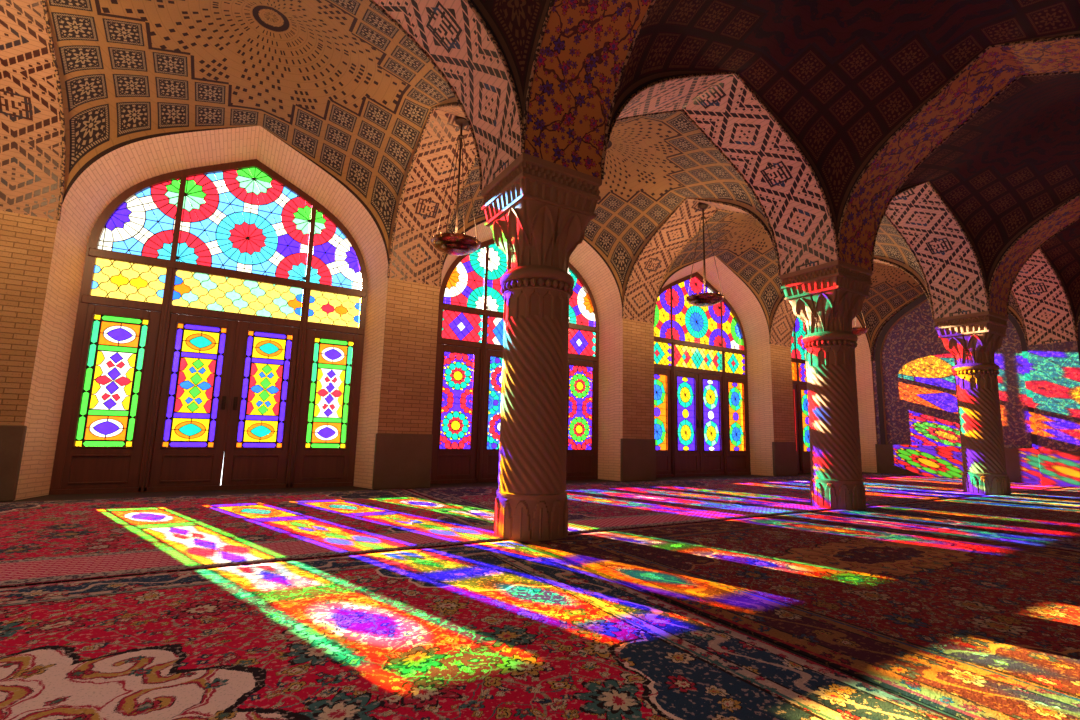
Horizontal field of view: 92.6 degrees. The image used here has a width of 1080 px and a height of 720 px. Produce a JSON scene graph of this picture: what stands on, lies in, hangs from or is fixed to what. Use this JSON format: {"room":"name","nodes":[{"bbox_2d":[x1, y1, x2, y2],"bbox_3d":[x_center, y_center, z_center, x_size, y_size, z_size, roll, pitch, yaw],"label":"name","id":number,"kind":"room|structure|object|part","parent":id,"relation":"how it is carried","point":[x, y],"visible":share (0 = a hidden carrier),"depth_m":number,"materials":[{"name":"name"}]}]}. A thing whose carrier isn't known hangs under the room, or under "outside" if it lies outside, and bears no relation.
{"room":"mosque","nodes":[
{"label":"mosque","id":0,"kind":"room"},
{"bbox_2d":[46,0,458,261],"bbox_3d":[-2.635,-2.372,4.875,3.286,1.953,2.960,6,-9,-30],"label":"vault","id":1,"kind":"object","parent":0,"point":[337,82],"visible":0.87,"depth_m":5.31,"materials":[{"name":"brick"}]},
{"bbox_2d":[0,210,876,441],"bbox_3d":[-0.682,-1.147,8.076,21.530,6.000,0.750,6,-9,-30],"label":"wall","id":2,"kind":"structure","parent":0,"point":[26,241],"depth_m":6.78,"materials":[{"name":"brick"}]},
{"bbox_2d":[0,0,65,220],"bbox_3d":[-4.355,-2.391,3.840,0.742,1.612,2.988,6,-9,-30],"label":"arch","id":3,"kind":"object","parent":2,"relation":"attached to","point":[32,122],"visible":1,"depth_m":4.89,"materials":[{"name":"tile"}]},
{"bbox_3d":[-4.355,-2.391,3.840,0.742,1.612,2.988,6,-9,-30],"label":"edge moulding","id":4,"kind":"part","parent":3,"relation":"part of","materials":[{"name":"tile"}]},
{"bbox_2d":[14,126,387,500],"bbox_3d":[-3.567,-0.655,6.138,3.286,4.335,0.520,6,-9,-30],"label":"arch","id":5,"kind":"object","parent":2,"relation":"in","point":[129,165],"depth_m":5.80,"materials":[{"name":"brick"}]},
{"bbox_2d":[49,159,367,494],"bbox_3d":[-3.677,-0.531,6.302,3.007,4.130,0.100,6,-9,-30],"label":"window","id":6,"kind":"structure","parent":5,"relation":"in","point":[226,362],"depth_m":6.17,"materials":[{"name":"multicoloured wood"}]},
{"bbox_3d":[-4.666,0.398,5.607,0.685,1.975,0.050,6,-9,-30],"label":"door","id":7,"kind":"part","parent":6,"relation":"part of","materials":[{"name":"red wood"}]},
{"bbox_3d":[-4.669,0.226,5.642,0.476,1.418,0.009,6,-9,-30],"label":"glass","id":8,"kind":"part","parent":6,"relation":"part of","materials":[{"name":"multicoloured glass"}]},
{"bbox_3d":[-4.627,-0.883,5.809,0.684,0.444,0.009,6,-9,-30],"label":"transom glass","id":9,"kind":"part","parent":6,"relation":"part of","materials":[{"name":"yellow glass"}]},
{"bbox_3d":[-3.998,0.471,6.000,0.692,1.975,0.052,6,-9,-30],"label":"door","id":10,"kind":"part","parent":6,"relation":"part of","materials":[{"name":"red wood"}]},
{"bbox_3d":[-4.023,0.297,6.023,0.486,1.418,0.009,6,-9,-30],"label":"glass","id":11,"kind":"part","parent":6,"relation":"part of","materials":[{"name":"multicoloured glass"}]},
{"bbox_3d":[-3.744,0.505,6.104,0.040,0.160,0.057,6,-9,-30],"label":"door handle","id":12,"kind":"part","parent":6,"relation":"part of","materials":[{"name":"metal"}]},
{"bbox_3d":[-3.661,-1.785,6.507,2.837,1.420,0.009,6,-9,-30],"label":"fanlight glass","id":13,"kind":"part","parent":6,"relation":"part of","materials":[{"name":"multicoloured glass"}]},
{"bbox_3d":[-3.641,0.516,6.165,0.040,0.160,0.057,6,-9,-30],"label":"door handle","id":14,"kind":"part","parent":6,"relation":"part of","materials":[{"name":"metal"}]},
{"bbox_3d":[-3.686,-0.780,6.364,1.380,0.444,0.009,6,-9,-30],"label":"transom glass","id":15,"kind":"part","parent":6,"relation":"part of","materials":[{"name":"yellow glass"}]},
{"bbox_3d":[-3.420,0.534,6.341,0.680,1.975,0.050,6,-9,-30],"label":"door","id":16,"kind":"part","parent":6,"relation":"part of","materials":[{"name":"red wood"}]},
{"bbox_3d":[-3.406,0.364,6.387,0.486,1.418,0.009,6,-9,-30],"label":"glass","id":17,"kind":"part","parent":6,"relation":"part of","materials":[{"name":"multicoloured glass"}]},
{"bbox_3d":[-2.758,0.607,6.732,0.685,1.975,0.050,6,-9,-30],"label":"door","id":18,"kind":"part","parent":6,"relation":"part of","materials":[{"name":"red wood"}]},
{"bbox_3d":[-2.759,0.435,6.768,0.476,1.418,0.009,6,-9,-30],"label":"glass","id":19,"kind":"part","parent":6,"relation":"part of","materials":[{"name":"multicoloured glass"}]},
{"bbox_3d":[-2.753,-0.678,6.913,0.665,0.444,0.009,6,-9,-30],"label":"transom glass","id":20,"kind":"part","parent":6,"relation":"part of","materials":[{"name":"yellow glass"}]},
{"bbox_2d":[0,425,878,501],"bbox_3d":[1.249,1.673,8.715,16.042,0.695,0.512,6,-9,-30],"label":"baseboard","id":21,"kind":"structure","parent":2,"relation":"attached to","point":[401,461],"depth_m":6.68,"materials":[{"name":"stone"}]},
{"bbox_2d":[439,221,622,480],"bbox_3d":[-0.136,-0.280,8.159,3.286,4.335,0.520,6,-9,-30],"label":"arch","id":22,"kind":"object","parent":2,"relation":"in","point":[600,280],"depth_m":8.85,"materials":[{"name":"brick"}]},
{"bbox_2d":[430,238,598,483],"bbox_3d":[-0.246,-0.156,8.324,3.007,4.130,0.100,6,-9,-30],"label":"window","id":23,"kind":"structure","parent":22,"relation":"in","point":[464,450],"depth_m":7.92,"materials":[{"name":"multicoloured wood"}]},
{"bbox_3d":[-1.238,0.601,7.664,0.476,1.418,0.009,6,-9,-30],"label":"glass","id":24,"kind":"part","parent":23,"relation":"part of","materials":[{"name":"multicoloured glass"}]},
{"bbox_3d":[-1.235,0.773,7.629,0.685,1.975,0.050,6,-9,-30],"label":"door","id":25,"kind":"part","parent":23,"relation":"part of","materials":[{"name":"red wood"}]},
{"bbox_3d":[-1.196,-0.508,7.831,0.684,0.444,0.009,6,-9,-30],"label":"transom glass","id":26,"kind":"part","parent":23,"relation":"part of","materials":[{"name":"red glass"}]},
{"bbox_3d":[-0.567,0.846,8.021,0.692,1.975,0.052,6,-9,-30],"label":"door","id":27,"kind":"part","parent":23,"relation":"part of","materials":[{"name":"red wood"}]},
{"bbox_3d":[-0.592,0.672,8.045,0.486,1.418,0.009,6,-9,-30],"label":"glass","id":28,"kind":"part","parent":23,"relation":"part of","materials":[{"name":"multicoloured glass"}]},
{"bbox_3d":[-0.255,-0.405,8.385,1.380,0.444,0.009,6,-9,-30],"label":"transom glass","id":29,"kind":"part","parent":23,"relation":"part of","materials":[{"name":"multicoloured glass"}]},
{"bbox_3d":[-0.230,-1.410,8.529,2.837,1.420,0.009,6,-9,-30],"label":"fanlight glass","id":30,"kind":"part","parent":23,"relation":"part of","materials":[{"name":"multicoloured glass"}]},
{"bbox_3d":[0.672,0.810,8.790,0.476,1.418,0.009,6,-9,-30],"label":"glass","id":31,"kind":"part","parent":23,"relation":"part of","materials":[{"name":"multicoloured glass"}]},
{"bbox_3d":[0.673,0.982,8.753,0.685,1.975,0.050,6,-9,-30],"label":"door","id":32,"kind":"part","parent":23,"relation":"part of","materials":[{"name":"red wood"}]},
{"bbox_3d":[0.678,-0.303,8.935,0.665,0.444,0.009,6,-9,-30],"label":"transom glass","id":33,"kind":"part","parent":23,"relation":"part of","materials":[{"name":"red glass"}]},
{"bbox_2d":[662,256,773,475],"bbox_3d":[3.295,0.094,10.181,3.286,4.335,0.520,6,-9,-30],"label":"archway","id":34,"kind":"object","parent":2,"relation":"in","point":[743,301],"depth_m":10.84,"materials":[{"name":"paint"}]},
{"bbox_2d":[654,272,750,476],"bbox_3d":[3.185,0.219,10.346,3.007,4.130,0.100,6,-9,-30],"label":"window","id":35,"kind":"structure","parent":34,"relation":"in","point":[692,343],"depth_m":10.34,"materials":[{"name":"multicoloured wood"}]},
{"bbox_3d":[2.193,0.976,9.686,0.476,1.418,0.009,6,-9,-30],"label":"glass","id":36,"kind":"part","parent":35,"relation":"part of","materials":[{"name":"multicoloured glass"}]},
{"bbox_3d":[2.235,-0.133,9.853,0.684,0.444,0.009,6,-9,-30],"label":"transom glass","id":37,"kind":"part","parent":35,"relation":"part of","materials":[{"name":"glass"}]},
{"bbox_3d":[2.196,1.148,9.651,0.685,1.975,0.050,6,-9,-30],"label":"door","id":38,"kind":"part","parent":35,"relation":"part of","materials":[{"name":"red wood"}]},
{"bbox_3d":[2.839,1.046,10.067,0.486,1.418,0.009,6,-9,-30],"label":"glass","id":39,"kind":"part","parent":35,"relation":"part of","materials":[{"name":"multicoloured glass"}]},
{"bbox_3d":[2.864,1.221,10.043,0.692,1.975,0.052,6,-9,-30],"label":"door","id":40,"kind":"part","parent":35,"relation":"part of","materials":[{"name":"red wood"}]},
{"bbox_3d":[3.176,-0.030,10.407,1.380,0.444,0.009,6,-9,-30],"label":"transom glass","id":41,"kind":"part","parent":35,"relation":"part of","materials":[{"name":"glass"}]},
{"bbox_3d":[3.201,-1.035,10.550,2.837,1.420,0.009,6,-9,-30],"label":"fanlight glass","id":42,"kind":"part","parent":35,"relation":"part of","materials":[{"name":"multicoloured glass"}]},
{"bbox_3d":[3.456,1.114,10.430,0.486,1.418,0.009,6,-9,-30],"label":"glass","id":43,"kind":"part","parent":35,"relation":"part of","materials":[{"name":"multicoloured glass"}]},
{"bbox_3d":[3.442,1.284,10.385,0.680,1.975,0.050,6,-9,-30],"label":"door","id":44,"kind":"part","parent":35,"relation":"part of","materials":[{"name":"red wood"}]},
{"bbox_3d":[4.109,0.071,10.957,0.665,0.444,0.009,6,-9,-30],"label":"transom glass","id":45,"kind":"part","parent":35,"relation":"part of","materials":[{"name":"glass"}]},
{"bbox_3d":[4.104,1.357,10.775,0.685,1.975,0.050,6,-9,-30],"label":"door","id":46,"kind":"part","parent":35,"relation":"part of","materials":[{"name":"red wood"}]},
{"bbox_3d":[4.103,1.185,10.812,0.476,1.418,0.009,6,-9,-30],"label":"glass","id":47,"kind":"part","parent":35,"relation":"part of","materials":[{"name":"multicoloured glass"}]},
{"bbox_2d":[852,317,876,472],"bbox_3d":[6.726,0.469,12.203,3.286,4.335,0.520,6,-9,-30],"label":"archway","id":48,"kind":"object","parent":2,"relation":"in","point":[867,427],"depth_m":12.85,"materials":[{"name":"paint"}]},
{"bbox_2d":[791,316,810,472],"bbox_3d":[6.616,0.593,12.367,3.007,4.130,0.100,6,-9,-30],"label":"window","id":49,"kind":"structure","parent":48,"relation":"in","point":[800,399],"depth_m":12.01,"materials":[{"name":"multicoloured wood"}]},
{"bbox_3d":[5.666,0.242,11.874,0.684,0.444,0.009,6,-9,-30],"label":"transom glass","id":50,"kind":"part","parent":49,"relation":"part of","materials":[{"name":"orange glass"}]},
{"bbox_3d":[5.627,1.523,11.672,0.685,1.975,0.050,6,-9,-30],"label":"door","id":51,"kind":"part","parent":49,"relation":"part of","materials":[{"name":"red wood"}]},
{"bbox_3d":[6.632,-0.660,12.572,2.837,1.420,0.009,6,-9,-30],"label":"fanlight glass","id":52,"kind":"part","parent":49,"relation":"part of","materials":[{"name":"multicoloured glass"}]},
{"bbox_3d":[6.607,0.344,12.429,1.380,0.444,0.009,6,-9,-30],"label":"transom glass","id":53,"kind":"part","parent":49,"relation":"part of","materials":[{"name":"multicoloured glass"}]},
{"bbox_3d":[6.295,1.596,12.065,0.692,1.975,0.052,6,-9,-30],"label":"door","id":54,"kind":"part","parent":49,"relation":"part of","materials":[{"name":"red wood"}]},
{"bbox_3d":[6.270,1.421,12.089,0.486,1.418,0.009,6,-9,-30],"label":"glass","id":55,"kind":"part","parent":49,"relation":"part of","materials":[{"name":"multicoloured glass"}]},
{"bbox_2d":[4,472,962,719],"bbox_3d":[2.095,1.331,3.003,21.630,0.200,12.200,6,-9,-30],"label":"floor","id":56,"kind":"structure","parent":0,"point":[482,484],"depth_m":5.77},
{"bbox_2d":[0,489,507,587],"bbox_3d":[-2.704,1.244,4.005,4.288,0.015,3.294,6,-9,-30],"label":"carpet","id":57,"kind":"object","parent":56,"relation":"on","point":[42,542],"visible":0.97,"depth_m":3.61,"materials":[{"name":"red carpet"}]},
{"bbox_2d":[0,540,957,719],"bbox_3d":[-0.999,0.870,1.081,3.988,0.015,3.494,6,-9,-30],"label":"carpet","id":58,"kind":"object","parent":56,"relation":"on","point":[510,629],"visible":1,"depth_m":1.73,"materials":[{"name":"red carpet"}]},
{"bbox_2d":[481,153,601,541],"bbox_3d":[-0.035,-0.064,3.991,0.714,2.735,0.714,6,-9,-30],"label":"stone column","id":59,"kind":"structure","parent":56,"relation":"on","point":[538,211],"depth_m":3.79,"materials":[{"name":"brown stone"}]},
{"bbox_2d":[369,0,522,190],"bbox_3d":[-1.696,-2.403,3.287,3.310,1.612,0.742,6,-9,-30],"label":"arch","id":60,"kind":"object","parent":59,"relation":"on","point":[453,35],"visible":1,"depth_m":3.95,"materials":[{"name":"tile"}]},
{"bbox_2d":[387,103,506,286],"bbox_3d":[-0.924,-2.016,5.862,0.742,1.612,2.988,6,-9,-30],"label":"arch","id":61,"kind":"object","parent":59,"relation":"on","point":[413,257],"visible":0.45,"depth_m":6.72,"materials":[{"name":"brick"}]},
{"bbox_2d":[431,116,480,255],"bbox_3d":[-0.924,-2.013,5.861,0.562,1.645,0.562,6,-9,-30],"label":"lamp","id":62,"kind":"object","parent":61,"relation":"hanging from","point":[456,244],"visible":0.97,"depth_m":5.71,"materials":[{"name":"gold metal"}]},
{"bbox_3d":[-1.066,-1.939,5.886,0.238,1.272,0.009,-1,-8,14],"label":"chain","id":63,"kind":"part","parent":62,"relation":"part of","materials":[{"name":"metal"}]},
{"bbox_3d":[-0.961,-1.962,5.711,0.009,1.272,0.238,-1,-8,14],"label":"chain","id":64,"kind":"part","parent":62,"relation":"part of","materials":[{"name":"metal"}]},
{"bbox_3d":[-0.943,-1.254,5.753,0.538,0.113,0.538,6,-9,-30],"label":"lamp shade","id":65,"kind":"part","parent":62,"relation":"part of","materials":[{"name":"red glass"}]},
{"bbox_3d":[-0.924,-1.985,5.857,0.019,1.500,0.022,6,-9,-30],"label":"rod","id":66,"kind":"part","parent":62,"relation":"part of","materials":[{"name":"metal"}]},
{"bbox_3d":[-0.890,-1.920,5.990,0.009,1.272,0.238,-1,-8,14],"label":"chain","id":67,"kind":"part","parent":62,"relation":"part of","materials":[{"name":"metal"}]},
{"bbox_3d":[-0.785,-1.942,5.815,0.238,1.272,0.009,-1,-8,14],"label":"chain","id":68,"kind":"part","parent":62,"relation":"part of","materials":[{"name":"metal"}]},
{"bbox_2d":[522,0,655,178],"bbox_3d":[0.955,-2.413,2.746,0.742,1.612,2.958,6,-9,-30],"label":"arch","id":69,"kind":"object","parent":59,"relation":"on","point":[584,49],"visible":1,"depth_m":3.80,"materials":[{"name":"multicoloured tile"}]},
{"bbox_2d":[406,481,835,534],"bbox_3d":[0.775,1.624,6.054,3.789,0.015,3.294,6,-9,-30],"label":"carpet","id":70,"kind":"object","parent":56,"relation":"on","point":[605,506],"visible":0.76,"depth_m":5.51,"materials":[{"name":"red carpet"}]},
{"bbox_2d":[519,512,1079,719],"bbox_3d":[2.201,1.220,2.967,3.438,0.015,3.494,6,-9,-30],"label":"carpet","id":71,"kind":"object","parent":56,"relation":"on","point":[963,627],"visible":0.99,"depth_m":2.46,"materials":[{"name":"red carpet"}]},
{"bbox_2d":[637,477,985,506],"bbox_3d":[4.058,1.983,7.989,3.834,0.015,3.294,6,-9,-30],"label":"carpet","id":72,"kind":"object","parent":56,"relation":"on","point":[784,489],"visible":0.76,"depth_m":7.58,"materials":[{"name":"red carpet"}]},
{"bbox_2d":[780,260,871,509],"bbox_3d":[3.397,0.310,6.012,0.714,2.735,0.714,6,-9,-30],"label":"stone column","id":73,"kind":"structure","parent":72,"relation":"on","point":[826,297],"depth_m":5.83,"materials":[{"name":"brown stone"}]},
{"bbox_2d":[564,72,837,275],"bbox_3d":[1.735,-2.028,5.308,3.310,1.612,0.742,6,-9,-30],"label":"arch","id":74,"kind":"object","parent":73,"relation":"on","point":[793,202],"visible":0.84,"depth_m":5.75,"materials":[{"name":"tile"}]},
{"bbox_2d":[622,198,779,323],"bbox_3d":[2.507,-1.641,7.883,0.742,1.612,2.988,6,-9,-30],"label":"arch","id":75,"kind":"object","parent":73,"relation":"on","point":[647,275],"visible":0.76,"depth_m":8.70,"materials":[{"name":"brick"}]},
{"bbox_2d":[686,202,723,306],"bbox_3d":[2.507,-1.638,7.883,0.562,1.645,0.562,6,-9,-30],"label":"lamp","id":76,"kind":"object","parent":75,"relation":"hanging from","point":[701,299],"visible":1,"depth_m":7.74,"materials":[{"name":"gold metal"}]},
{"bbox_3d":[2.365,-1.564,7.908,0.238,1.272,0.009,-1,-8,14],"label":"chain","id":77,"kind":"part","parent":76,"relation":"part of","materials":[{"name":"metal"}]},
{"bbox_3d":[2.506,-1.611,7.879,0.019,1.500,0.022,6,-9,-30],"label":"rod","id":78,"kind":"part","parent":76,"relation":"part of","materials":[{"name":"metal"}]},
{"bbox_3d":[2.470,-1.587,7.733,0.009,1.272,0.238,-1,-8,14],"label":"chain","id":79,"kind":"part","parent":76,"relation":"part of","materials":[{"name":"metal"}]},
{"bbox_3d":[2.488,-0.880,7.775,0.538,0.113,0.538,6,-9,-30],"label":"lamp shade","id":80,"kind":"part","parent":76,"relation":"part of","materials":[{"name":"gold metal"}]},
{"bbox_3d":[2.646,-1.567,7.837,0.238,1.272,0.009,-1,-8,14],"label":"chain","id":81,"kind":"part","parent":76,"relation":"part of","materials":[{"name":"metal"}]},
{"bbox_2d":[870,181,988,318],"bbox_3d":[5.166,-1.653,7.330,3.310,1.612,0.742,6,-9,-30],"label":"arch","id":82,"kind":"object","parent":73,"relation":"on","point":[947,260],"visible":0.59,"depth_m":7.88,"materials":[{"name":"tile"}]},
{"bbox_2d":[837,34,1079,270],"bbox_3d":[4.386,-2.038,4.768,0.742,1.612,2.958,6,-9,-30],"label":"arch","id":83,"kind":"object","parent":73,"relation":"on","point":[994,70],"visible":1,"depth_m":5.33,"materials":[{"name":"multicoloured tile"}]},
{"bbox_2d":[785,473,1073,495],"bbox_3d":[7.381,2.346,9.947,3.883,0.015,3.294,6,-9,-30],"label":"carpet","id":84,"kind":"object","parent":56,"relation":"on","point":[955,485],"visible":0.65,"depth_m":9.51,"materials":[{"name":"red carpet"}]},
{"bbox_2d":[934,311,1010,494],"bbox_3d":[6.828,0.685,8.034,0.714,2.735,0.714,6,-9,-30],"label":"stone column","id":85,"kind":"structure","parent":84,"relation":"on","point":[973,340],"depth_m":7.87,"materials":[{"name":"brown stone"}]},
{"bbox_2d":[769,258,932,346],"bbox_3d":[5.938,-1.266,9.905,0.742,1.612,2.988,6,-9,-30],"label":"arch","id":86,"kind":"object","parent":85,"relation":"on","point":[784,319],"visible":0.45,"depth_m":10.97,"materials":[{"name":"brick"}]},
{"bbox_2d":[852,310,868,335],"bbox_3d":[5.938,-1.263,9.905,0.562,1.645,0.562,6,-9,-30],"label":"lamp","id":87,"kind":"object","parent":86,"relation":"hanging from","point":[857,331],"visible":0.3,"depth_m":9.58,"materials":[{"name":"gold metal"}]},
{"bbox_3d":[5.919,-0.505,9.796,0.538,0.113,0.538,6,-9,-30],"label":"lamp shade","id":88,"kind":"part","parent":87,"relation":"part of","materials":[{"name":"red glass"}]},
{"bbox_2d":[988,193,1079,316],"bbox_3d":[7.817,-1.663,6.790,0.742,1.612,2.958,6,-9,-30],"label":"arch","id":89,"kind":"object","parent":85,"relation":"on","point":[1008,268],"visible":1,"depth_m":7.73,"materials":[{"name":"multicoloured tile"}]},
{"bbox_2d":[1011,248,1076,345],"bbox_3d":[8.597,-1.278,9.352,3.310,1.612,0.742,6,-9,-30],"label":"arch","id":90,"kind":"object","parent":85,"relation":"on","point":[1041,299],"visible":0.48,"depth_m":9.96,"materials":[{"name":"tile"}]},
{"bbox_2d":[811,497,1079,552],"bbox_3d":[5.398,1.569,4.851,3.983,0.015,3.494,6,-9,-30],"label":"carpet","id":91,"kind":"object","parent":56,"relation":"on","point":[1055,526],"visible":0.98,"depth_m":5.10,"materials":[{"name":"carpet"}]},
{"bbox_2d":[977,487,1079,505],"bbox_3d":[8.979,1.960,6.961,4.334,0.015,3.494,6,-9,-30],"label":"carpet","id":92,"kind":"object","parent":56,"relation":"on","point":[1066,496],"visible":0.91,"depth_m":7.46,"materials":[{"name":"carpet"}]},
{"bbox_2d":[470,0,550,116],"bbox_3d":[-0.756,-2.769,1.760,3.286,1.953,2.930,6,-9,-30],"label":"vault","id":93,"kind":"object","parent":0,"point":[516,26],"visible":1,"depth_m":3.68,"materials":[{"name":"tile"}]},
{"bbox_2d":[442,111,772,306],"bbox_3d":[0.796,-1.997,6.896,3.286,1.953,2.960,6,-9,-30],"label":"vault","id":94,"kind":"object","parent":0,"point":[653,163],"visible":0.5,"depth_m":7.30,"materials":[{"name":"tile"}]},
{"bbox_2d":[657,210,928,335],"bbox_3d":[4.227,-1.623,8.918,3.286,1.953,2.960,6,-9,-30],"label":"vault","id":95,"kind":"object","parent":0,"point":[739,241],"visible":0.47,"depth_m":9.64,"materials":[{"name":"tile"}]},
{"bbox_2d":[608,0,1079,237],"bbox_3d":[2.675,-2.394,3.781,3.286,1.953,2.930,6,-9,-30],"label":"vault","id":96,"kind":"object","parent":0,"point":[841,77],"visible":0.92,"depth_m":4.72,"materials":[{"name":"tile"}]},
{"bbox_2d":[856,262,1023,353],"bbox_3d":[7.658,-1.248,10.940,3.286,1.953,2.960,6,-9,-30],"label":"vault","id":97,"kind":"object","parent":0,"point":[892,288],"visible":0.27,"depth_m":12.19,"materials":[{"name":"brick"}]},
{"bbox_2d":[873,301,1031,448],"bbox_3d":[11.217,-0.749,8.770,0.540,6.000,12.200,6,-9,-30],"label":"wall","id":98,"kind":"structure","parent":0,"point":[920,397],"depth_m":11.84,"materials":[{"name":"tile"}]},
{"bbox_2d":[871,292,1026,360],"bbox_3d":[9.369,-0.891,11.927,0.742,1.612,2.988,6,-9,-30],"label":"arch","id":99,"kind":"object","parent":98,"relation":"attached to","point":[908,303],"visible":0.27,"depth_m":12.58,"materials":[{"name":"brick"}]},
{"bbox_2d":[875,294,1037,448],"bbox_3d":[9.065,0.431,11.522,0.030,4.335,2.870,6,-9,-30],"label":"trim","id":100,"kind":"structure","parent":98,"relation":"attached to","point":[923,297],"depth_m":12.13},
{"bbox_2d":[878,444,1079,486],"bbox_3d":[10.008,2.048,9.785,0.265,0.690,6.584,6,-9,-30],"label":"baseboard","id":101,"kind":"structure","parent":98,"relation":"attached to","point":[1023,465],"depth_m":11.07,"materials":[{"name":"stone"}]},
{"bbox_2d":[1076,314,1079,340],"bbox_3d":[11.248,-1.289,8.812,0.742,1.612,2.958,6,-9,-30],"label":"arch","id":102,"kind":"object","parent":98,"relation":"attached to","point":[1078,320],"visible":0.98,"depth_m":9.77,"materials":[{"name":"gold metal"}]},
{"bbox_2d":[1077,321,1079,359],"bbox_3d":[10.921,0.038,8.445,0.030,4.335,2.930,6,-9,-30],"label":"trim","id":103,"kind":"structure","parent":98,"relation":"attached to","point":[1078,341],"depth_m":9.75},
{"bbox_2d":[872,341,1079,451],"bbox_3d":[10.220,1.000,9.638,0.245,2.735,7.319,6,-9,-30],"label":"wall","id":104,"kind":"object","parent":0,"point":[1054,367],"visible":0.62,"depth_m":9.94,"materials":[{"name":"tile"}]},
{"bbox_2d":[896,73,1079,292],"bbox_3d":[6.106,-2.020,5.803,3.286,1.953,2.930,6,-9,-30],"label":"vault","id":105,"kind":"object","parent":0,"point":[1016,161],"visible":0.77,"depth_m":6.71,"materials":[{"name":"tile"}]},
{"bbox_2d":[1040,219,1079,324],"bbox_3d":[9.537,-1.645,7.825,3.286,1.953,2.930,6,-9,-30],"label":"vault","id":106,"kind":"object","parent":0,"point":[1062,250],"visible":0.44,"depth_m":9.38,"materials":[{"name":"tile"}]}
]}

